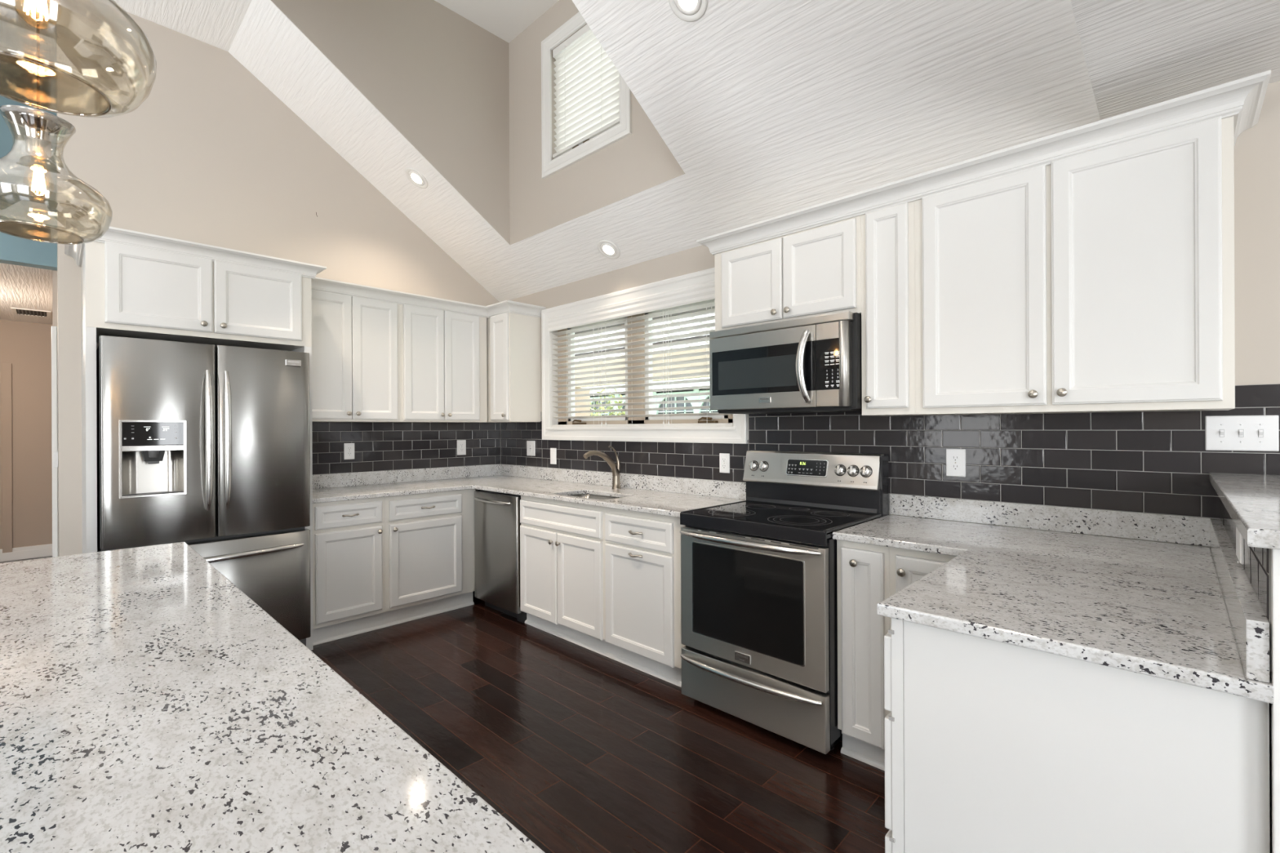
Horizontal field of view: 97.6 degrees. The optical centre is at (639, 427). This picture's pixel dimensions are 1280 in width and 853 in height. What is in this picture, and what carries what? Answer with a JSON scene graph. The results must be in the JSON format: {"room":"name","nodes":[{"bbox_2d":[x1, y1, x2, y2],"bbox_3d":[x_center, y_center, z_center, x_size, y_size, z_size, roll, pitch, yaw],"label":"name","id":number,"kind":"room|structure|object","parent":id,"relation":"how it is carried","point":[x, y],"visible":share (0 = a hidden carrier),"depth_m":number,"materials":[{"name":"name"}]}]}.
{"room":"kitchen","nodes":[
{"label":"kitchen","id":0,"kind":"room"},
{"bbox_2d":[0,262,52,324],"bbox_3d":[-5.770,-1.167,4.600,3.010,0.080,1.560,0,0,44],"label":"ceiling","id":1,"kind":"structure","parent":0,"point":[20,286],"depth_m":4.66,"materials":[{"name":"white paint"}]},
{"bbox_2d":[10,306,51,317],"bbox_3d":[-5.940,-1.121,5.470,0.400,0.008,0.260,0,0,44],"label":"ceiling vent","id":2,"kind":"object","parent":1,"relation":"in","point":[18,311],"visible":1,"depth_m":5.46,"materials":[{"name":"white metal"}]},
{"bbox_2d":[0,270,57,549],"bbox_3d":[-5.848,0.133,4.598,3.130,2.520,1.680,0,0,44],"label":"wall","id":3,"kind":"structure","parent":0,"point":[27,346],"depth_m":5.98,"materials":[{"name":"beige paint"}]},
{"bbox_2d":[1,363,12,553],"bbox_3d":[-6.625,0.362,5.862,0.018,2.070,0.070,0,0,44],"label":"door","id":4,"kind":"structure","parent":3,"relation":"in","point":[6,393],"depth_m":5.86,"materials":[{"name":"beige paint"}]},
{"bbox_2d":[0,543,52,561],"bbox_3d":[-6.881,1.333,5.589,0.020,0.130,1.434,0,0,44],"label":"baseboard","id":5,"kind":"structure","parent":3,"relation":"attached to","point":[44,550],"depth_m":5.96,"materials":[{"name":"white paint"}]},
{"bbox_2d":[53,451,57,467],"bbox_3d":[-4.109,0.226,3.950,0.008,0.110,0.040,0,0,44],"label":"wall switch","id":6,"kind":"object","parent":3,"relation":"attached to","point":[55,453],"visible":0.56,"depth_m":3.94,"materials":[{"name":"white plastic"}]},
{"bbox_2d":[0,60,57,271],"bbox_3d":[-5.779,-0.539,2.325,0.120,3.865,4.658,0,0,44],"label":"wall","id":7,"kind":"structure","parent":0,"point":[18,205],"depth_m":3.86,"materials":[{"name":"teal paint"}]},
{"bbox_2d":[56,30,58,525],"bbox_3d":[-3.692,-0.549,3.636,1.080,3.865,0.122,0,0,44],"label":"wall","id":8,"kind":"structure","parent":0,"point":[56,30],"depth_m":3.54,"materials":[{"name":"beige paint"}]},
{"bbox_2d":[51,325,58,557],"bbox_3d":[-4.149,0.336,4.001,0.130,2.100,0.072,0,0,44],"label":"trim","id":9,"kind":"structure","parent":8,"relation":"attached to","point":[54,329],"depth_m":3.94,"materials":[{"name":"white paint"}]},
{"bbox_2d":[0,0,251,77],"bbox_3d":[-3.481,-2.507,0.660,5.515,0.050,5.443,0,0,44],"label":"ceiling","id":10,"kind":"structure","parent":0,"point":[215,23],"depth_m":3.44,"materials":[{"name":"white paint"}]},
{"bbox_2d":[0,0,112,244],"bbox_3d":[-1.644,-1.509,1.528,0.293,1.962,0.293,0,0,44],"label":"pendant lamp","id":11,"kind":"object","parent":10,"relation":"hanging from","point":[37,140],"visible":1,"depth_m":1.53,"materials":[{"name":"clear glass"}]},
{"bbox_2d":[25,128,51,159],"bbox_3d":[-1.641,-0.773,1.528,0.048,0.067,0.048,0,0,44],"label":"socket","id":12,"kind":"object","parent":11,"relation":"attached to","point":[37,141],"depth_m":1.51,"materials":[{"name":"silver metal"}]},
{"bbox_2d":[0,0,156,117],"bbox_3d":[-0.973,-1.520,0.899,0.293,1.946,0.293,0,0,44],"label":"pendant lamp","id":13,"kind":"object","parent":10,"relation":"hanging from","point":[115,109],"visible":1,"depth_m":0.95,"materials":[{"name":"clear glass"}]},
{"bbox_2d":[56,0,498,556],"bbox_3d":[-2.273,-0.555,4.250,0.120,3.865,2.972,0,0,44],"label":"wall","id":14,"kind":"structure","parent":0,"point":[212,156],"depth_m":3.57,"materials":[{"name":"beige paint"}]},
{"bbox_2d":[311,289,399,422],"bbox_3d":[-2.137,-0.515,4.049,0.352,0.947,0.694,0,0,44],"label":"upper cabinet","id":15,"kind":"object","parent":14,"relation":"attached to","point":[356,340],"visible":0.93,"depth_m":3.96,"materials":[{"name":"white paint"}]},
{"bbox_2d":[311,422,500,475],"bbox_3d":[-1.880,0.185,4.564,0.009,0.480,1.720,0,0,44],"label":"backsplash","id":16,"kind":"structure","parent":14,"relation":"attached to","point":[378,446],"depth_m":4.51,"materials":[{"name":"grey tile"}]},
{"bbox_2d":[343,443,354,459],"bbox_3d":[-2.193,0.179,4.226,0.008,0.122,0.074,0,0,44],"label":"wall outlet","id":17,"kind":"object","parent":16,"relation":"attached to","point":[348,448],"visible":1,"depth_m":4.22,"materials":[{"name":"white plastic"}]},
{"bbox_2d":[457,440,466,455],"bbox_3d":[-1.557,0.174,4.890,0.008,0.130,0.084,0,0,44],"label":"wall outlet","id":18,"kind":"object","parent":16,"relation":"attached to","point":[461,444],"visible":1,"depth_m":4.89,"materials":[{"name":"white plastic"}]},
{"bbox_2d":[400,304,487,422],"bbox_3d":[-1.643,-0.517,4.565,0.352,0.947,0.735,0,0,44],"label":"upper cabinet","id":19,"kind":"object","parent":14,"relation":"attached to","point":[443,379],"visible":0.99,"depth_m":4.43,"materials":[{"name":"white paint"}]},
{"bbox_2d":[271,0,510,244],"bbox_3d":[-0.975,-2.208,3.132,1.872,1.568,1.712,0,0,44],"label":"wall","id":20,"kind":"structure","parent":0,"point":[441,78],"depth_m":3.92,"materials":[{"name":"beige paint"}]},
{"bbox_2d":[0,555,889,852],"bbox_3d":[-2.371,1.418,1.038,13.070,0.080,7.740,0,0,44],"label":"floor","id":21,"kind":"structure","parent":0,"point":[580,749],"depth_m":2.36,"materials":[{"name":"brown wood"}]},
{"bbox_2d":[80,240,313,650],"bbox_3d":[-2.592,0.201,3.317,0.702,2.355,0.996,0,0,44],"label":"tall cabinet","id":22,"kind":"object","parent":21,"relation":"on","point":[127,291],"visible":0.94,"depth_m":3.01,"materials":[{"name":"white paint"}]},
{"bbox_2d":[64,217,546,318],"bbox_3d":[-2.007,-0.965,3.921,0.720,0.082,2.815,0,0,44],"label":"crown molding","id":23,"kind":"structure","parent":22,"relation":"attached to","point":[86,230],"depth_m":3.31,"materials":[{"name":"white paint"}]},
{"bbox_2d":[96,335,311,646],"bbox_3d":[-2.524,0.467,3.251,0.834,1.822,0.902,0,0,44],"label":"refrigerator","id":24,"kind":"object","parent":21,"relation":"on","point":[206,447],"visible":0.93,"depth_m":3.01,"materials":[{"name":"grey metal"}]},
{"bbox_2d":[0,542,545,852],"bbox_3d":[-1.288,0.906,0.885,2.452,0.934,1.202,0,0,44],"label":"kitchen island","id":25,"kind":"object","parent":21,"relation":"on","point":[148,704],"visible":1,"depth_m":0.79,"materials":[{"name":"white stone"}]},
{"bbox_2d":[312,497,385,645],"bbox_3d":[-2.101,0.924,3.857,0.661,0.904,0.456,0,0,44],"label":"base cabinet","id":26,"kind":"object","parent":21,"relation":"on","point":[348,536],"visible":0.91,"depth_m":3.65,"materials":[{"name":"white paint"}]},
{"bbox_2d":[382,488,475,627],"bbox_3d":[-1.706,0.923,4.269,0.661,0.904,0.686,0,0,44],"label":"base cabinet","id":27,"kind":"object","parent":21,"relation":"on","point":[429,537],"visible":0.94,"depth_m":4.05,"materials":[{"name":"white paint"}]},
{"bbox_2d":[474,489,526,622],"bbox_3d":[-0.869,0.921,4.291,0.589,0.900,0.660,0,0,44],"label":"dishwasher","id":28,"kind":"object","parent":21,"relation":"on","point":[497,524],"visible":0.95,"depth_m":4.06,"materials":[{"name":"silver metal"}]},
{"bbox_2d":[520,493,611,657],"bbox_3d":[-0.323,0.916,3.810,0.865,0.904,0.657,0,0,44],"label":"base cabinet","id":29,"kind":"object","parent":21,"relation":"on","point":[562,584],"visible":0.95,"depth_m":3.56,"materials":[{"name":"white paint"}]},
{"bbox_2d":[604,506,684,687],"bbox_3d":[0.221,0.914,3.286,0.646,0.904,0.661,0,0,44],"label":"base cabinet","id":30,"kind":"object","parent":21,"relation":"on","point":[642,550],"visible":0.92,"depth_m":3.07,"materials":[{"name":"white paint"}]},
{"bbox_2d":[312,463,746,517],"bbox_3d":[-0.909,0.401,3.611,2.727,0.132,1.752,0,0,44],"label":"countertop","id":31,"kind":"structure","parent":30,"relation":"on","point":[670,496],"depth_m":4.01,"materials":[{"name":"white stone"}]},
{"bbox_2d":[568,493,616,499],"bbox_3d":[-0.306,0.564,3.644,0.533,0.197,0.319,0,0,44],"label":"sink","id":32,"kind":"object","parent":31,"relation":"in","point":[583,495],"visible":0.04,"depth_m":3.86,"materials":[{"name":"silver metal"}]},
{"bbox_2d":[583,445,620,488],"bbox_3d":[-0.259,0.281,3.891,0.064,0.306,0.336,0,0,44],"label":"faucet","id":33,"kind":"object","parent":31,"relation":"on","point":[615,468],"visible":1,"depth_m":3.96,"materials":[{"name":"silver metal"}]},
{"bbox_2d":[679,450,888,754],"bbox_3d":[0.689,0.748,2.747,0.772,1.232,0.743,0,0,44],"label":"range","id":34,"kind":"object","parent":21,"relation":"on","point":[759,584],"visible":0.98,"depth_m":2.54,"materials":[{"name":"silver metal"}]},
{"bbox_2d":[680,500,881,546],"bbox_3d":[0.691,0.449,2.754,0.765,0.065,0.629,0,0,44],"label":"cooktop","id":35,"kind":"object","parent":34,"relation":"in","point":[792,523],"depth_m":2.62,"materials":[{"name":"black glass"}]},
{"bbox_2d":[836,539,890,770],"bbox_3d":[1.090,0.910,2.456,0.212,0.904,0.657,0,0,44],"label":"base cabinet","id":36,"kind":"object","parent":21,"relation":"on","point":[863,570],"visible":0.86,"depth_m":2.25,"materials":[{"name":"white paint"}]},
{"bbox_2d":[889,546,955,630],"bbox_3d":[1.275,0.909,2.279,0.299,0.904,0.657,0,0,44],"label":"base cabinet","id":37,"kind":"object","parent":21,"relation":"on","point":[907,566],"visible":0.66,"depth_m":2.11,"materials":[{"name":"white paint"}]},
{"bbox_2d":[884,617,1270,852],"bbox_3d":[1.325,0.909,1.681,0.642,0.904,1.414,0,0,44],"label":"base cabinet","id":38,"kind":"object","parent":21,"relation":"on","point":[991,746],"visible":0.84,"depth_m":1.15,"materials":[{"name":"white paint"}]},
{"bbox_2d":[832,493,1273,703],"bbox_3d":[1.144,0.392,1.846,1.138,0.132,1.461,0,0,44],"label":"countertop","id":39,"kind":"structure","parent":38,"relation":"on","point":[1192,615],"depth_m":1.49,"materials":[{"name":"white stone"}]},
{"bbox_2d":[1271,549,1279,852],"bbox_3d":[1.101,0.780,0.891,0.124,1.165,0.020,0,0,44],"label":"end post","id":40,"kind":"object","parent":21,"relation":"on","point":[1275,553],"visible":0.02,"depth_m":0.93,"materials":[{"name":"white paint"}]},
{"bbox_2d":[434,0,559,43],"bbox_3d":[-0.945,-3.017,3.168,1.872,0.050,1.812,0,0,44],"label":"ceiling","id":41,"kind":"structure","parent":0,"point":[504,19],"depth_m":4.03,"materials":[{"name":"white paint"}]},
{"bbox_2d":[508,0,684,244],"bbox_3d":[-0.349,-2.209,3.786,1.752,1.572,0.100,0,0,44],"label":"wall","id":42,"kind":"structure","parent":0,"point":[641,161],"depth_m":3.98,"materials":[{"name":"beige paint"}]},
{"bbox_2d":[541,11,631,178],"bbox_3d":[-0.350,-2.290,3.765,0.894,0.982,0.112,0,0,44],"label":"window","id":43,"kind":"structure","parent":42,"relation":"in","point":[622,130],"depth_m":3.86,"materials":[{"name":"white paint"}]},
{"bbox_2d":[552,23,619,158],"bbox_3d":[-0.355,-2.299,3.759,0.680,0.766,0.059,0,0,44],"label":"window blind","id":44,"kind":"object","parent":43,"relation":"attached to","point":[587,81],"visible":0.65,"depth_m":3.78,"materials":[{"name":"white plastic"}]},
{"bbox_2d":[228,0,1100,302],"bbox_3d":[-0.448,-1.810,3.041,4.437,1.472,2.187,0,0,44],"label":"ceiling","id":45,"kind":"structure","parent":0,"point":[766,108],"depth_m":2.63,"materials":[{"name":"white paint"}]},
{"bbox_2d":[404,167,427,188],"bbox_3d":[-1.629,-1.818,4.083,0.176,0.098,0.149,0,0,40],"label":"ceiling light","id":46,"kind":"object","parent":45,"relation":"attached to","point":[415,176],"visible":1,"depth_m":4.07,"materials":[{"name":"white paint"}]},
{"bbox_2d":[596,240,620,258],"bbox_3d":[-0.221,-1.256,3.949,0.176,0.098,0.149,0,0,40],"label":"ceiling light","id":47,"kind":"object","parent":45,"relation":"attached to","point":[608,249],"visible":1,"depth_m":3.94,"materials":[{"name":"white paint"}]},
{"bbox_2d":[668,0,707,22],"bbox_3d":[0.202,-1.810,2.364,0.176,0.098,0.149,0,0,40],"label":"ceiling light","id":48,"kind":"object","parent":45,"relation":"attached to","point":[689,11],"visible":1,"depth_m":2.40,"materials":[{"name":"white paint"}]},
{"bbox_2d":[510,80,1279,547],"bbox_3d":[1.782,0.095,2.336,8.620,2.528,0.130,0,0,44],"label":"wall","id":49,"kind":"structure","parent":0,"point":[1257,148],"depth_m":1.93,"materials":[{"name":"beige paint"}]},
{"bbox_2d":[476,312,541,422],"bbox_3d":[-1.188,-0.519,4.844,0.625,0.947,0.352,0,0,44],"label":"upper cabinet","id":50,"kind":"object","parent":49,"relation":"attached to","point":[513,347],"visible":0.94,"depth_m":4.64,"materials":[{"name":"white paint"}]},
{"bbox_2d":[312,463,746,500],"bbox_3d":[-0.909,0.401,3.611,2.725,0.132,1.752,0,0,44],"label":"backsplash","id":51,"kind":"structure","parent":49,"relation":"attached to","point":[713,488],"depth_m":4.27,"materials":[{"name":"white stone"}]},
{"bbox_2d":[541,266,747,444],"bbox_3d":[-0.054,-0.446,4.064,2.012,1.091,0.156,0,0,44],"label":"window","id":52,"kind":"structure","parent":49,"relation":"in","point":[738,433],"depth_m":4.07,"materials":[{"name":"white paint"}]},
{"bbox_2d":[547,283,733,427],"bbox_3d":[-0.076,-0.448,4.037,1.803,0.889,0.093,0,0,44],"label":"window blind","id":53,"kind":"object","parent":52,"relation":"attached to","point":[706,292],"visible":0.74,"depth_m":3.96,"materials":[{"name":"white plastic"}]},
{"bbox_2d":[714,215,861,330],"bbox_3d":[0.802,-0.763,2.936,0.821,0.477,0.352,0,0,44],"label":"upper cabinet","id":54,"kind":"object","parent":49,"relation":"attached to","point":[816,271],"visible":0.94,"depth_m":2.78,"materials":[{"name":"white paint"}]},
{"bbox_2d":[709,311,862,413],"bbox_3d":[0.775,-0.299,2.885,0.785,0.446,0.444,0,0,44],"label":"microwave","id":55,"kind":"object","parent":54,"relation":"attached to","point":[812,364],"visible":0.98,"depth_m":2.71,"materials":[{"name":"silver metal"}]},
{"bbox_2d":[500,383,1279,518],"bbox_3d":[0.731,0.136,3.248,5.600,0.555,0.009,0,0,44],"label":"backsplash","id":56,"kind":"structure","parent":49,"relation":"attached to","point":[1148,462],"depth_m":2.42,"materials":[{"name":"grey tile"}]},
{"bbox_2d":[526,440,535,456],"bbox_3d":[-0.945,0.179,4.841,0.118,0.130,0.009,0,0,44],"label":"wall outlet","id":57,"kind":"object","parent":56,"relation":"attached to","point":[531,445],"visible":1,"depth_m":4.83,"materials":[{"name":"white plastic"}]},
{"bbox_2d":[550,448,556,464],"bbox_3d":[-0.717,0.236,4.625,0.076,0.132,0.008,0,0,44],"label":"wall switch","id":58,"kind":"object","parent":56,"relation":"attached to","point":[553,451],"visible":1,"depth_m":4.62,"materials":[{"name":"white plastic"}]},
{"bbox_2d":[719,453,729,473],"bbox_3d":[0.518,0.219,3.441,0.074,0.120,0.008,0,0,44],"label":"wall outlet","id":59,"kind":"object","parent":56,"relation":"attached to","point":[724,458],"visible":1,"depth_m":3.44,"materials":[{"name":"white plastic"}]},
{"bbox_2d":[721,463,726,468],"bbox_3d":[0.517,0.239,3.439,0.033,0.029,0.003,0,0,44],"label":"receptacle","id":60,"kind":"object","parent":59,"relation":"attached to","point":[723,465],"depth_m":3.44,"materials":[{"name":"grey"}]},
{"bbox_2d":[946,448,965,476],"bbox_3d":[1.441,0.161,2.557,0.080,0.126,0.008,0,0,44],"label":"wall outlet","id":61,"kind":"object","parent":56,"relation":"attached to","point":[955,458],"visible":1,"depth_m":2.55,"materials":[{"name":"white plastic"}]},
{"bbox_2d":[951,455,959,461],"bbox_3d":[1.439,0.141,2.555,0.033,0.029,0.003,0,0,44],"label":"receptacle","id":62,"kind":"object","parent":61,"relation":"attached to","point":[953,458],"depth_m":2.55,"materials":[{"name":"grey plastic"}]},
{"bbox_2d":[951,463,959,470],"bbox_3d":[1.439,0.180,2.555,0.033,0.029,0.003,0,0,44],"label":"receptacle","id":63,"kind":"object","parent":61,"relation":"attached to","point":[953,466],"depth_m":2.56,"materials":[{"name":"grey plastic"}]},
{"bbox_2d":[1204,415,1279,451],"bbox_3d":[2.080,0.020,1.938,0.174,0.122,0.017,0,0,44],"label":"wall switch","id":64,"kind":"object","parent":56,"relation":"attached to","point":[1222,433],"visible":1,"depth_m":1.94,"materials":[{"name":"white plastic"}]},
{"bbox_2d":[861,201,931,416],"bbox_3d":[1.183,-0.530,2.572,0.231,0.947,0.352,0,0,44],"label":"upper cabinet","id":65,"kind":"object","parent":49,"relation":"attached to","point":[888,233],"visible":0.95,"depth_m":2.47,"materials":[{"name":"white paint"}]},
{"bbox_2d":[889,493,1220,546],"bbox_3d":[1.643,0.375,2.366,1.136,0.101,0.020,0,0,44],"label":"backsplash","id":66,"kind":"structure","parent":49,"relation":"attached to","point":[1184,530],"depth_m":2.28,"materials":[{"name":"white stone"}]},
{"bbox_2d":[914,115,1235,415],"bbox_3d":[1.606,-0.532,2.167,0.940,0.947,0.352,0,0,44],"label":"upper cabinet","id":67,"kind":"object","parent":49,"relation":"attached to","point":[1100,280],"visible":1,"depth_m":1.98,"materials":[{"name":"white paint"}]},
{"bbox_2d":[696,69,1271,255],"bbox_3d":[1.216,-1.010,2.522,2.136,0.080,0.376,0,0,44],"label":"crown molding","id":68,"kind":"structure","parent":67,"relation":"attached to","point":[1242,99],"depth_m":2.09,"materials":[{"name":"white paint"}]},
{"bbox_2d":[1070,0,1279,119],"bbox_3d":[0.739,-1.186,-1.952,4.185,0.050,7.500,0,0,44],"label":"ceiling","id":69,"kind":"structure","parent":0,"point":[1139,54],"depth_m":1.71,"materials":[{"name":"white paint"}]},
{"bbox_2d":[1269,671,1272,852],"bbox_3d":[1.606,0.777,1.414,0.123,1.166,1.430,0,0,44],"label":"wall","id":70,"kind":"structure","parent":0,"point":[1270,673],"depth_m":0.98,"materials":[{"name":"white paint"}]},
{"bbox_2d":[1208,472,1279,549],"bbox_3d":[1.662,0.177,1.313,0.417,0.031,1.495,0,0,44],"label":"breakfast bar","id":71,"kind":"object","parent":70,"relation":"on","point":[1252,501],"visible":1,"depth_m":1.22,"materials":[{"name":"white stone"}]},
{"bbox_2d":[1220,499,1271,671],"bbox_3d":[1.557,0.302,1.460,0.009,0.216,1.428,0,0,44],"label":"backsplash","id":72,"kind":"structure","parent":70,"relation":"attached to","point":[1256,566],"depth_m":1.05,"materials":[{"name":"grey tile"}]},
{"bbox_2d":[1235,526,1244,564],"bbox_3d":[1.409,0.275,1.317,0.007,0.089,0.117,0,0,44],"label":"wall outlet","id":73,"kind":"object","parent":72,"relation":"attached to","point":[1239,539],"visible":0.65,"depth_m":1.28,"materials":[{"name":"white plastic"}]},
{"label":"outside","id":74,"kind":"structure","parent":0,"visible":0},
{"bbox_3d":[6.427,1.593,11.790,30.000,0.050,19.800,0,0,44],"label":"lawn","id":75,"kind":"structure","parent":74,"visible":0},
{"bbox_2d":[590,388,625,416],"bbox_3d":[-0.671,0.389,11.525,1.799,2.424,1.159,0,0,44],"label":"bush","id":76,"kind":"object","parent":75,"relation":"on","point":[602,390],"visible":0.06,"depth_m":11.46,"materials":[{"name":"green plant"}]},
{"bbox_2d":[584,377,717,415],"bbox_3d":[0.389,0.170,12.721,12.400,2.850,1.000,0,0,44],"label":"pavilion","id":77,"kind":"object","parent":75,"relation":"on","point":[701,390],"visible":0.09,"depth_m":12.17,"materials":[{"name":"grey"}]},
{"bbox_3d":[-0.826,1.536,7.832,21.000,0.130,3.950,0,0,44],"label":"patio slab","id":78,"kind":"object","parent":75,"relation":"on","visible":0},
{"bbox_2d":[574,386,590,416],"bbox_3d":[-1.242,0.363,10.656,0.440,2.219,0.400,0,0,44],"label":"patio column","id":79,"kind":"structure","parent":78,"relation":"on","point":[588,391],"depth_m":10.51,"materials":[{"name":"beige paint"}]},
{"bbox_2d":[574,306,715,387],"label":"window","id":80,"kind":"structure","parent":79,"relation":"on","point":[704,370],"depth_m":8.65,"materials":[{"name":"white"}]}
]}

